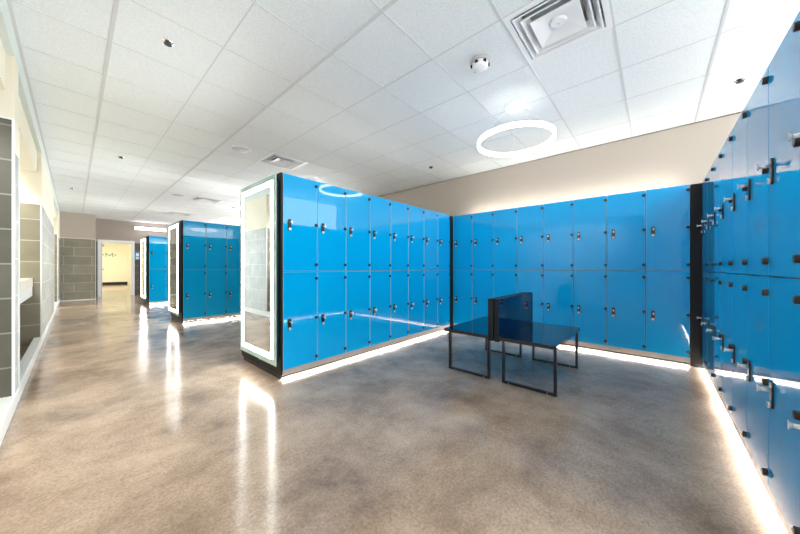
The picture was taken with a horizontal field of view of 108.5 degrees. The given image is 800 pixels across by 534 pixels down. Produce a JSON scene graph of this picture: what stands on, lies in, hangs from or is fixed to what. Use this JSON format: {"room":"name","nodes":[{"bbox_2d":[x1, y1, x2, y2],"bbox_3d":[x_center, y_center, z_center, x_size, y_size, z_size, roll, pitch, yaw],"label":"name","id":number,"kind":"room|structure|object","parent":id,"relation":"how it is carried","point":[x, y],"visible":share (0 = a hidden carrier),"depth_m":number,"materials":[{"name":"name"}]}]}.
{"room":"changing room","nodes":[
{"label":"changing room","id":0,"kind":"room"},
{"bbox_2d":[0,54,18,397],"bbox_3d":[-3.362,-0.260,1.900,0.244,2.700,1.000,0,0,41],"label":"wall","id":1,"kind":"structure","parent":0,"point":[9,99],"depth_m":2.17,"materials":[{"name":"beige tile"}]},
{"bbox_2d":[0,116,19,399],"bbox_3d":[-3.361,-0.021,1.904,0.264,2.222,1.006,0,0,41],"label":"trim","id":2,"kind":"structure","parent":1,"relation":"attached to","point":[13,120],"depth_m":2.19,"materials":[{"name":"white metal"}]},
{"bbox_2d":[0,38,55,220],"bbox_3d":[-5.653,-1.590,3.796,15.100,0.520,1.110,0,0,41],"label":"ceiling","id":3,"kind":"structure","parent":0,"point":[28,152],"depth_m":3.14,"materials":[{"name":"beige paint"}]},
{"bbox_2d":[20,152,53,347],"bbox_3d":[-6.770,-0.260,4.908,3.754,2.700,1.000,0,0,41],"label":"wall","id":4,"kind":"structure","parent":0,"point":[35,187],"depth_m":4.01,"materials":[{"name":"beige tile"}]},
{"bbox_2d":[20,278,32,303],"bbox_3d":[-4.435,0.617,2.804,2.520,0.946,0.915,0,0,41],"label":"countertop","id":5,"kind":"structure","parent":4,"relation":"attached to","point":[26,284],"depth_m":3.44,"materials":[{"name":"beige"}]},
{"bbox_2d":[0,0,59,215],"bbox_3d":[-5.273,-1.730,4.227,15.100,0.240,0.040,0,0,41],"label":"trim","id":6,"kind":"structure","parent":4,"relation":"attached to","point":[7,35],"depth_m":2.59,"materials":[{"name":"grey paint"}]},
{"bbox_2d":[0,298,59,445],"bbox_3d":[-5.649,1.032,4.541,14.080,0.115,0.074,0,0,41],"label":"baseboard","id":7,"kind":"structure","parent":4,"relation":"attached to","point":[8,405],"depth_m":2.62,"materials":[{"name":"white metal"}]},
{"bbox_2d":[20,202,41,336],"bbox_3d":[-6.769,0.099,4.911,3.774,1.982,1.006,0,0,41],"label":"trim","id":8,"kind":"structure","parent":4,"relation":"attached to","point":[20,202],"depth_m":4.03,"materials":[{"name":"white metal"}]},
{"bbox_2d":[54,211,59,301],"bbox_3d":[-10.668,-0.260,8.348,1.554,2.700,1.000,0,0,41],"label":"wall","id":9,"kind":"structure","parent":0,"point":[57,222],"depth_m":8.19,"materials":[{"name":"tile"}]},
{"bbox_2d":[57,234,57,301],"bbox_3d":[-10.668,0.067,8.352,1.574,2.047,1.006,0,0,41],"label":"trim","id":10,"kind":"structure","parent":9,"relation":"attached to","point":[57,234],"depth_m":8.20,"materials":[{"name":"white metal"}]},
{"bbox_2d":[60,212,95,299],"bbox_3d":[-11.090,-0.380,9.914,1.150,2.940,0.790,0,0,41],"label":"wall","id":11,"kind":"structure","parent":0,"point":[77,256],"depth_m":9.52,"materials":[{"name":"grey tile"}]},
{"bbox_2d":[60,237,95,300],"bbox_3d":[-10.650,0.060,9.532,0.015,2.060,0.800,0,0,41],"label":"trim","id":12,"kind":"structure","parent":11,"relation":"attached to","point":[60,237],"depth_m":9.82,"materials":[{"name":"white metal"}]},
{"bbox_2d":[101,242,126,281],"bbox_3d":[-18.615,-0.410,17.709,0.150,3.000,2.720,0,0,41],"label":"wall","id":13,"kind":"structure","parent":0,"point":[115,267],"depth_m":18.22,"materials":[{"name":"beige paint"}]},
{"bbox_2d":[102,282,127,284],"bbox_3d":[-18.554,1.005,17.642,0.030,0.170,2.700,0,0,41],"label":"baseboard","id":14,"kind":"structure","parent":13,"relation":"attached to","point":[103,283],"depth_m":18.18,"materials":[{"name":"black laminate"}]},
{"bbox_2d":[127,244,130,284],"bbox_3d":[-14.779,-0.410,16.011,8.150,3.000,0.450,0,0,41],"label":"wall","id":15,"kind":"structure","parent":0,"point":[128,245],"depth_m":17.99,"materials":[{"name":"beige paint"}]},
{"bbox_2d":[96,218,167,296],"bbox_3d":[-9.678,-0.380,12.269,0.150,2.940,4.610,0,0,41],"label":"wall","id":16,"kind":"structure","parent":0,"point":[106,229],"depth_m":11.18,"materials":[{"name":"beige paint"}]},
{"bbox_2d":[98,239,134,296],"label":"door frame","id":17,"kind":"structure","parent":16,"relation":"in","point":[132,243],"depth_m":10.85,"materials":[{"name":"white metal"}]},
{"bbox_2d":[135,252,139,259],"bbox_3d":[-10.367,-0.460,11.364,0.012,0.320,0.130,0,0,41],"label":"door sign","id":18,"kind":"object","parent":16,"relation":"attached to","point":[137,254],"visible":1,"depth_m":11.36,"materials":[{"name":"blue"}]},
{"bbox_2d":[134,227,165,231],"bbox_3d":[-10.054,-1.542,11.607,0.158,0.115,0.960,0,0,41],"label":"linear light","id":19,"kind":"object","parent":16,"relation":"attached to","point":[135,228],"visible":1,"depth_m":11.55,"materials":[{"name":"white plastic"}]},
{"bbox_2d":[0,284,786,533],"bbox_3d":[-8.232,1.140,9.866,28.600,0.100,6.700,0,0,41],"label":"floor","id":20,"kind":"structure","parent":0,"point":[129,417],"depth_m":1.81,"materials":[{"name":"concrete"}]},
{"bbox_2d":[143,236,148,304],"bbox_3d":[-7.655,0.085,8.660,0.980,2.010,0.032,0,0,41],"label":"end panel","id":21,"kind":"object","parent":20,"relation":"on","point":[146,301],"visible":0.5,"depth_m":8.34,"materials":[{"name":"black laminate"}]},
{"bbox_2d":[141,236,147,299],"bbox_3d":[-7.630,0.022,8.593,0.877,1.835,0.056,0,0,41],"label":"mirror","id":22,"kind":"object","parent":21,"relation":"attached to","point":[144,242],"visible":1,"depth_m":8.41,"materials":[{"name":"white mirror"}]},
{"bbox_2d":[141,240,144,295],"bbox_3d":[-7.648,0.022,8.572,0.675,1.633,0.001,0,0,41],"label":"mirror glass","id":23,"kind":"object","parent":22,"relation":"attached to","point":[142,241],"depth_m":8.60,"materials":[{"name":"mirror"}]},
{"bbox_2d":[149,236,165,301],"bbox_3d":[-7.500,0.040,8.801,1.026,1.920,0.380,0,0,41],"label":"locker","id":24,"kind":"object","parent":20,"relation":"on","point":[157,244],"visible":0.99,"depth_m":8.49,"materials":[{"name":"blue"}]},
{"bbox_2d":[149,301,167,304],"bbox_3d":[-7.394,1.046,8.961,0.974,0.088,0.762,0,0,41],"label":"plinth","id":25,"kind":"object","parent":20,"relation":"on","point":[155,302],"visible":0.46,"depth_m":8.53,"materials":[{"name":"grey"}]},
{"bbox_2d":[166,237,167,300],"bbox_3d":[-7.248,0.040,9.087,1.026,1.920,0.380,0,0,41],"label":"locker","id":26,"kind":"object","parent":20,"relation":"on","point":[166,237],"visible":0.09,"depth_m":8.65,"materials":[{"name":"blue"}]},
{"bbox_2d":[171,220,182,322],"bbox_3d":[-4.593,0.085,5.904,0.980,2.010,0.032,0,0,41],"label":"end panel","id":27,"kind":"object","parent":20,"relation":"on","point":[179,318],"visible":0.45,"depth_m":5.59,"materials":[{"name":"black laminate"}]},
{"bbox_2d":[168,221,180,315],"bbox_3d":[-4.567,0.022,5.837,0.877,1.835,0.056,0,0,41],"label":"mirror","id":28,"kind":"object","parent":27,"relation":"attached to","point":[174,230],"visible":1,"depth_m":5.73,"materials":[{"name":"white mirror"}]},
{"bbox_2d":[169,227,176,309],"bbox_3d":[-4.585,0.022,5.816,0.675,1.633,0.001,0,0,41],"label":"mirror glass","id":29,"kind":"object","parent":28,"relation":"attached to","point":[172,230],"depth_m":5.79,"materials":[{"name":"silver metal"}]},
{"bbox_2d":[183,220,205,318],"bbox_3d":[-4.437,0.040,6.045,1.026,1.920,0.380,0,0,41],"label":"locker","id":30,"kind":"object","parent":20,"relation":"on","point":[194,233],"visible":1,"depth_m":5.73,"materials":[{"name":"blue"}]},
{"bbox_2d":[183,313,239,322],"bbox_3d":[-3.953,1.046,6.633,0.974,0.088,1.905,0,0,41],"label":"plinth","id":31,"kind":"object","parent":20,"relation":"on","point":[195,319],"visible":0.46,"depth_m":5.96,"materials":[{"name":"grey"}]},
{"bbox_2d":[206,223,226,315],"bbox_3d":[-4.185,0.040,6.331,1.026,1.920,0.380,0,0,41],"label":"locker","id":32,"kind":"object","parent":20,"relation":"on","point":[216,234],"visible":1,"depth_m":6.02,"materials":[{"name":"blue"}]},
{"bbox_2d":[226,225,239,313],"bbox_3d":[-3.933,0.040,6.617,1.026,1.920,0.380,0,0,41],"label":"locker","id":33,"kind":"object","parent":20,"relation":"on","point":[233,231],"visible":0.51,"depth_m":6.26,"materials":[{"name":"blue"}]},
{"bbox_2d":[242,172,282,378],"bbox_3d":[-1.515,0.085,3.104,0.980,2.010,0.032,0,0,41],"label":"end panel","id":34,"kind":"object","parent":20,"relation":"on","point":[277,371],"visible":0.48,"depth_m":2.79,"materials":[{"name":"black laminate"}]},
{"bbox_2d":[240,173,277,366],"bbox_3d":[-1.489,0.022,3.037,0.877,1.835,0.056,0,0,41],"label":"mirror","id":35,"kind":"object","parent":34,"relation":"attached to","point":[258,200],"visible":1,"depth_m":2.98,"materials":[{"name":"silver mirror"}]},
{"bbox_2d":[244,186,270,353],"bbox_3d":[-1.508,0.022,3.017,0.675,1.633,0.001,0,0,41],"label":"mirror glass","id":36,"kind":"object","parent":35,"relation":"attached to","point":[257,202],"depth_m":2.99,"materials":[{"name":"silver metal"}]},
{"bbox_2d":[283,173,317,369],"bbox_3d":[-1.359,0.040,3.246,1.026,1.920,0.380,0,0,41],"label":"locker","id":37,"kind":"object","parent":20,"relation":"on","point":[300,225],"visible":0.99,"depth_m":2.92,"materials":[{"name":"blue"}]},
{"bbox_2d":[316,182,346,360],"bbox_3d":[-1.107,0.040,3.532,1.026,1.920,0.380,0,0,41],"label":"locker","id":38,"kind":"object","parent":20,"relation":"on","point":[331,200],"visible":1,"depth_m":3.20,"materials":[{"name":"blue"}]},
{"bbox_2d":[346,189,370,352],"bbox_3d":[-0.855,0.040,3.817,1.026,1.920,0.380,0,0,41],"label":"locker","id":39,"kind":"object","parent":20,"relation":"on","point":[358,231],"visible":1,"depth_m":3.50,"materials":[{"name":"blue plastic"}]},
{"bbox_2d":[281,324,449,376],"bbox_3d":[-0.497,1.046,4.262,0.974,0.088,3.048,0,0,41],"label":"plinth","id":40,"kind":"object","parent":20,"relation":"on","point":[307,366],"visible":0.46,"depth_m":3.47,"materials":[{"name":"grey"}]},
{"bbox_2d":[370,195,390,345],"bbox_3d":[-0.603,0.040,4.103,1.026,1.920,0.380,0,0,41],"label":"locker","id":41,"kind":"object","parent":20,"relation":"on","point":[380,208],"visible":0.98,"depth_m":3.79,"materials":[{"name":"blue"}]},
{"bbox_2d":[390,200,408,339],"bbox_3d":[-0.351,0.040,4.389,1.026,1.920,0.380,0,0,41],"label":"locker","id":42,"kind":"object","parent":20,"relation":"on","point":[399,211],"visible":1,"depth_m":4.07,"materials":[{"name":"blue"}]},
{"bbox_2d":[408,205,424,334],"bbox_3d":[-0.099,0.040,4.674,1.026,1.920,0.380,0,0,41],"label":"locker","id":43,"kind":"object","parent":20,"relation":"on","point":[416,238],"visible":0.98,"depth_m":4.35,"materials":[{"name":"blue"}]},
{"bbox_2d":[424,209,437,330],"bbox_3d":[0.153,0.040,4.960,1.026,1.920,0.380,0,0,41],"label":"locker","id":44,"kind":"object","parent":20,"relation":"on","point":[430,217],"visible":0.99,"depth_m":4.64,"materials":[{"name":"blue"}]},
{"bbox_2d":[438,212,450,326],"bbox_3d":[0.406,0.040,5.246,1.026,1.920,0.380,0,0,41],"label":"locker","id":45,"kind":"object","parent":20,"relation":"on","point":[444,242],"visible":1,"depth_m":4.92,"materials":[{"name":"blue"}]},
{"bbox_2d":[450,216,452,325],"bbox_3d":[0.880,0.087,5.156,0.096,2.005,0.105,0,0,41],"label":"post","id":46,"kind":"object","parent":20,"relation":"on","point":[451,217],"visible":0.29,"depth_m":5.13,"materials":[{"name":"metal"}]},
{"bbox_2d":[453,214,472,323],"bbox_3d":[1.251,0.040,5.214,0.374,1.920,0.566,0,0,41],"label":"locker","id":47,"kind":"object","parent":20,"relation":"on","point":[462,224],"visible":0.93,"depth_m":5.04,"materials":[{"name":"blue"}]},
{"bbox_2d":[473,211,493,319],"bbox_3d":[1.532,0.040,4.965,0.374,1.920,0.566,0,0,41],"label":"locker","id":48,"kind":"object","parent":20,"relation":"on","point":[483,222],"visible":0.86,"depth_m":4.79,"materials":[{"name":"blue"}]},
{"bbox_2d":[444,292,527,378],"bbox_3d":[1.017,0.695,3.307,0.549,0.790,1.015,0,0,41],"label":"bench","id":49,"kind":"object","parent":20,"relation":"on","point":[483,327],"visible":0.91,"depth_m":3.00,"materials":[{"name":"black glass"}]},
{"bbox_2d":[494,208,516,296],"bbox_3d":[1.814,0.040,4.717,0.374,1.920,0.566,0,0,41],"label":"locker","id":50,"kind":"object","parent":20,"relation":"on","point":[505,220],"visible":0.59,"depth_m":4.53,"materials":[{"name":"blue metal"}]},
{"bbox_2d":[517,204,543,322],"bbox_3d":[2.095,0.040,4.469,0.374,1.920,0.566,0,0,41],"label":"locker","id":51,"kind":"object","parent":20,"relation":"on","point":[530,219],"visible":0.66,"depth_m":4.27,"materials":[{"name":"blue"}]},
{"bbox_2d":[494,292,579,396],"bbox_3d":[1.432,0.695,2.941,0.534,0.790,1.015,0,0,41],"label":"bench","id":52,"kind":"object","parent":20,"relation":"on","point":[513,315],"visible":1,"depth_m":2.83,"materials":[{"name":"black glass"}]},
{"bbox_2d":[544,200,573,340],"bbox_3d":[2.376,0.040,4.221,0.374,1.920,0.566,0,0,41],"label":"locker","id":53,"kind":"object","parent":20,"relation":"on","point":[558,216],"visible":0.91,"depth_m":4.04,"materials":[{"name":"blue"}]},
{"bbox_2d":[453,323,689,363],"bbox_3d":[2.252,1.046,4.365,3.000,0.088,0.514,0,0,41],"label":"plinth","id":54,"kind":"object","parent":20,"relation":"on","point":[678,359],"visible":0.3,"depth_m":3.52,"materials":[{"name":"grey"}]},
{"bbox_2d":[573,195,606,345],"bbox_3d":[2.657,0.040,3.973,0.374,1.920,0.566,0,0,41],"label":"locker","id":55,"kind":"object","parent":20,"relation":"on","point":[589,214],"visible":1,"depth_m":3.80,"materials":[{"name":"blue"}]},
{"bbox_2d":[607,190,645,350],"bbox_3d":[2.938,0.040,3.725,0.374,1.920,0.566,0,0,41],"label":"locker","id":56,"kind":"object","parent":20,"relation":"on","point":[626,212],"visible":1,"depth_m":3.54,"materials":[{"name":"blue"}]},
{"bbox_2d":[646,184,689,357],"bbox_3d":[3.219,0.040,3.477,0.374,1.920,0.566,0,0,41],"label":"locker","id":57,"kind":"object","parent":20,"relation":"on","point":[668,208],"visible":1,"depth_m":3.29,"materials":[{"name":"blue"}]},
{"bbox_2d":[690,183,704,368],"bbox_3d":[3.271,0.087,3.153,0.128,2.005,0.063,0,0,41],"label":"post","id":58,"kind":"object","parent":20,"relation":"on","point":[696,360],"visible":0.64,"depth_m":3.15,"materials":[{"name":"black metal"}]},
{"bbox_2d":[697,175,708,367],"bbox_3d":[3.481,0.040,2.649,1.026,1.920,0.400,0,0,41],"label":"locker","id":59,"kind":"object","parent":20,"relation":"on","point":[704,183],"visible":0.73,"depth_m":2.96,"materials":[{"name":"blue"}]},
{"bbox_2d":[701,163,713,380],"bbox_3d":[3.216,0.040,2.349,1.026,1.920,0.400,0,0,41],"label":"locker","id":60,"kind":"object","parent":20,"relation":"on","point":[710,175],"visible":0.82,"depth_m":2.65,"materials":[{"name":"blue"}]},
{"bbox_2d":[707,148,722,396],"bbox_3d":[2.951,0.040,2.049,1.026,1.920,0.400,0,0,41],"label":"locker","id":61,"kind":"object","parent":20,"relation":"on","point":[717,222],"visible":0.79,"depth_m":2.36,"materials":[{"name":"blue"}]},
{"bbox_2d":[714,129,735,417],"bbox_3d":[2.687,0.040,1.749,1.026,1.920,0.400,0,0,41],"label":"locker","id":62,"kind":"object","parent":20,"relation":"on","point":[727,149],"visible":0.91,"depth_m":2.04,"materials":[{"name":"blue"}]},
{"bbox_2d":[724,104,749,444],"bbox_3d":[2.422,0.040,1.449,1.026,1.920,0.400,0,0,41],"label":"locker","id":63,"kind":"object","parent":20,"relation":"on","point":[739,204],"visible":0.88,"depth_m":1.73,"materials":[{"name":"blue laminate"}]},
{"bbox_2d":[703,362,792,533],"bbox_3d":[2.574,1.046,1.583,0.974,0.088,3.200,0,0,41],"label":"plinth","id":64,"kind":"object","parent":20,"relation":"on","point":[781,516],"visible":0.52,"depth_m":1.48,"materials":[{"name":"grey"}]},
{"bbox_2d":[737,66,773,485],"bbox_3d":[2.157,0.040,1.149,1.026,1.920,0.400,0,0,41],"label":"locker","id":65,"kind":"object","parent":20,"relation":"on","point":[757,197],"visible":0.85,"depth_m":1.45,"materials":[{"name":"blue"}]},
{"bbox_2d":[756,11,799,533],"bbox_3d":[1.893,0.040,0.849,1.026,1.920,0.400,0,0,41],"label":"locker","id":66,"kind":"object","parent":20,"relation":"on","point":[783,404],"visible":0.98,"depth_m":1.15,"materials":[{"name":"blue"}]},
{"bbox_2d":[788,133,799,428],"bbox_3d":[1.628,0.040,0.549,1.026,1.920,0.400,0,0,41],"label":"locker","id":67,"kind":"object","parent":20,"relation":"on","point":[790,136],"visible":1,"depth_m":0.97,"materials":[{"name":"blue"}]},
{"bbox_2d":[11,0,799,225],"bbox_3d":[-3.541,-1.800,6.340,16.900,0.001,5.420,0,0,41],"label":"ceiling","id":68,"kind":"structure","parent":0,"point":[382,52],"depth_m":2.83,"materials":[{"name":"tile"}]},
{"bbox_2d":[161,38,173,46],"bbox_3d":[-1.852,-1.790,2.297,0.084,0.023,0.084,0,0,41],"label":"sprinkler","id":69,"kind":"object","parent":68,"relation":"attached to","point":[167,42],"visible":1,"depth_m":2.29,"materials":[{"name":"silver metal"}]},
{"bbox_2d":[171,193,184,196],"bbox_3d":[-5.504,-1.794,7.138,0.280,0.011,0.280,0,0,41],"label":"ceiling speaker","id":70,"kind":"object","parent":68,"relation":"attached to","point":[173,194],"visible":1,"depth_m":7.15,"materials":[{"name":"white plastic"}]},
{"bbox_2d":[167,212,192,215],"bbox_3d":[-7.423,-1.876,9.699,0.594,0.188,0.612,0,0,41],"label":"ceiling vent","id":71,"kind":"object","parent":68,"relation":"in","point":[170,213],"visible":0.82,"depth_m":9.71,"materials":[{"name":"white metal"}]},
{"bbox_2d":[191,196,222,203],"bbox_3d":[-5.163,-1.876,7.704,0.594,0.188,0.612,0,0,41],"label":"ceiling vent","id":72,"kind":"object","parent":68,"relation":"in","point":[200,199],"visible":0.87,"depth_m":7.71,"materials":[{"name":"white metal"}]},
{"bbox_2d":[220,207,239,223],"bbox_3d":[-4.953,-1.587,8.670,0.806,0.425,0.806,0,0,41],"label":"ring light","id":73,"kind":"object","parent":68,"relation":"hanging from","point":[233,208],"visible":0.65,"depth_m":8.58,"materials":[{"name":"white plastic"}]},
{"bbox_2d":[220,218,239,223],"bbox_3d":[-4.953,-1.397,8.670,0.800,0.044,0.800,0,0,41],"label":"diffuser","id":74,"kind":"object","parent":73,"relation":"attached to","point":[221,219],"depth_m":8.37,"materials":[{"name":"white plastic"}]},
{"bbox_2d":[230,145,250,152],"bbox_3d":[-2.420,-1.794,4.376,0.280,0.011,0.280,0,0,41],"label":"ceiling speaker","id":75,"kind":"object","parent":68,"relation":"attached to","point":[241,149],"visible":1,"depth_m":4.36,"materials":[{"name":"white plastic"}]},
{"bbox_2d":[257,152,306,170],"bbox_3d":[-1.998,-1.876,4.911,0.594,0.188,0.612,0,0,41],"label":"ceiling vent","id":76,"kind":"object","parent":68,"relation":"in","point":[273,159],"visible":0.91,"depth_m":4.94,"materials":[{"name":"white metal"}]},
{"bbox_2d":[6,0,799,224],"bbox_3d":[-3.543,-1.797,6.341,16.904,0.014,5.420,0,0,41],"label":"grid","id":77,"kind":"object","parent":68,"relation":"attached to","point":[116,2],"visible":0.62,"depth_m":2.86,"materials":[{"name":"grey metal"}]},
{"bbox_2d":[470,54,490,72],"bbox_3d":[0.700,-1.767,2.516,0.176,0.066,0.176,0,0,41],"label":"smoke detector","id":78,"kind":"object","parent":68,"relation":"attached to","point":[479,63],"visible":1,"depth_m":2.47,"materials":[{"name":"grey plastic"}]},
{"bbox_2d":[477,99,556,156],"bbox_3d":[1.270,-1.587,3.178,0.806,0.425,0.806,0,0,41],"label":"ring light","id":79,"kind":"object","parent":68,"relation":"hanging from","point":[514,106],"visible":1,"depth_m":3.11,"materials":[{"name":"white plastic"}]},
{"bbox_2d":[477,121,555,156],"bbox_3d":[1.270,-1.397,3.178,0.800,0.044,0.800,0,0,41],"label":"diffuser","id":80,"kind":"object","parent":79,"relation":"attached to","point":[545,124],"depth_m":3.05,"materials":[{"name":"white plastic"}]},
{"bbox_2d":[502,0,612,63],"bbox_3d":[1.167,-1.876,2.118,0.594,0.188,0.612,0,0,41],"label":"ceiling vent","id":81,"kind":"object","parent":68,"relation":"in","point":[541,29],"visible":0.96,"depth_m":2.15,"materials":[{"name":"white metal"}]},
{"bbox_2d":[734,77,745,83],"bbox_3d":[3.264,-1.790,2.763,0.084,0.023,0.084,0,0,41],"label":"sprinkler","id":82,"kind":"object","parent":68,"relation":"attached to","point":[740,80],"visible":1,"depth_m":2.75,"materials":[{"name":"silver metal"}]},
{"bbox_2d":[378,112,741,215],"bbox_3d":[-1.712,-0.405,8.413,16.900,2.990,0.150,0,0,41],"label":"wall","id":83,"kind":"structure","parent":0,"point":[683,155],"depth_m":4.29,"materials":[{"name":"beige paint"}]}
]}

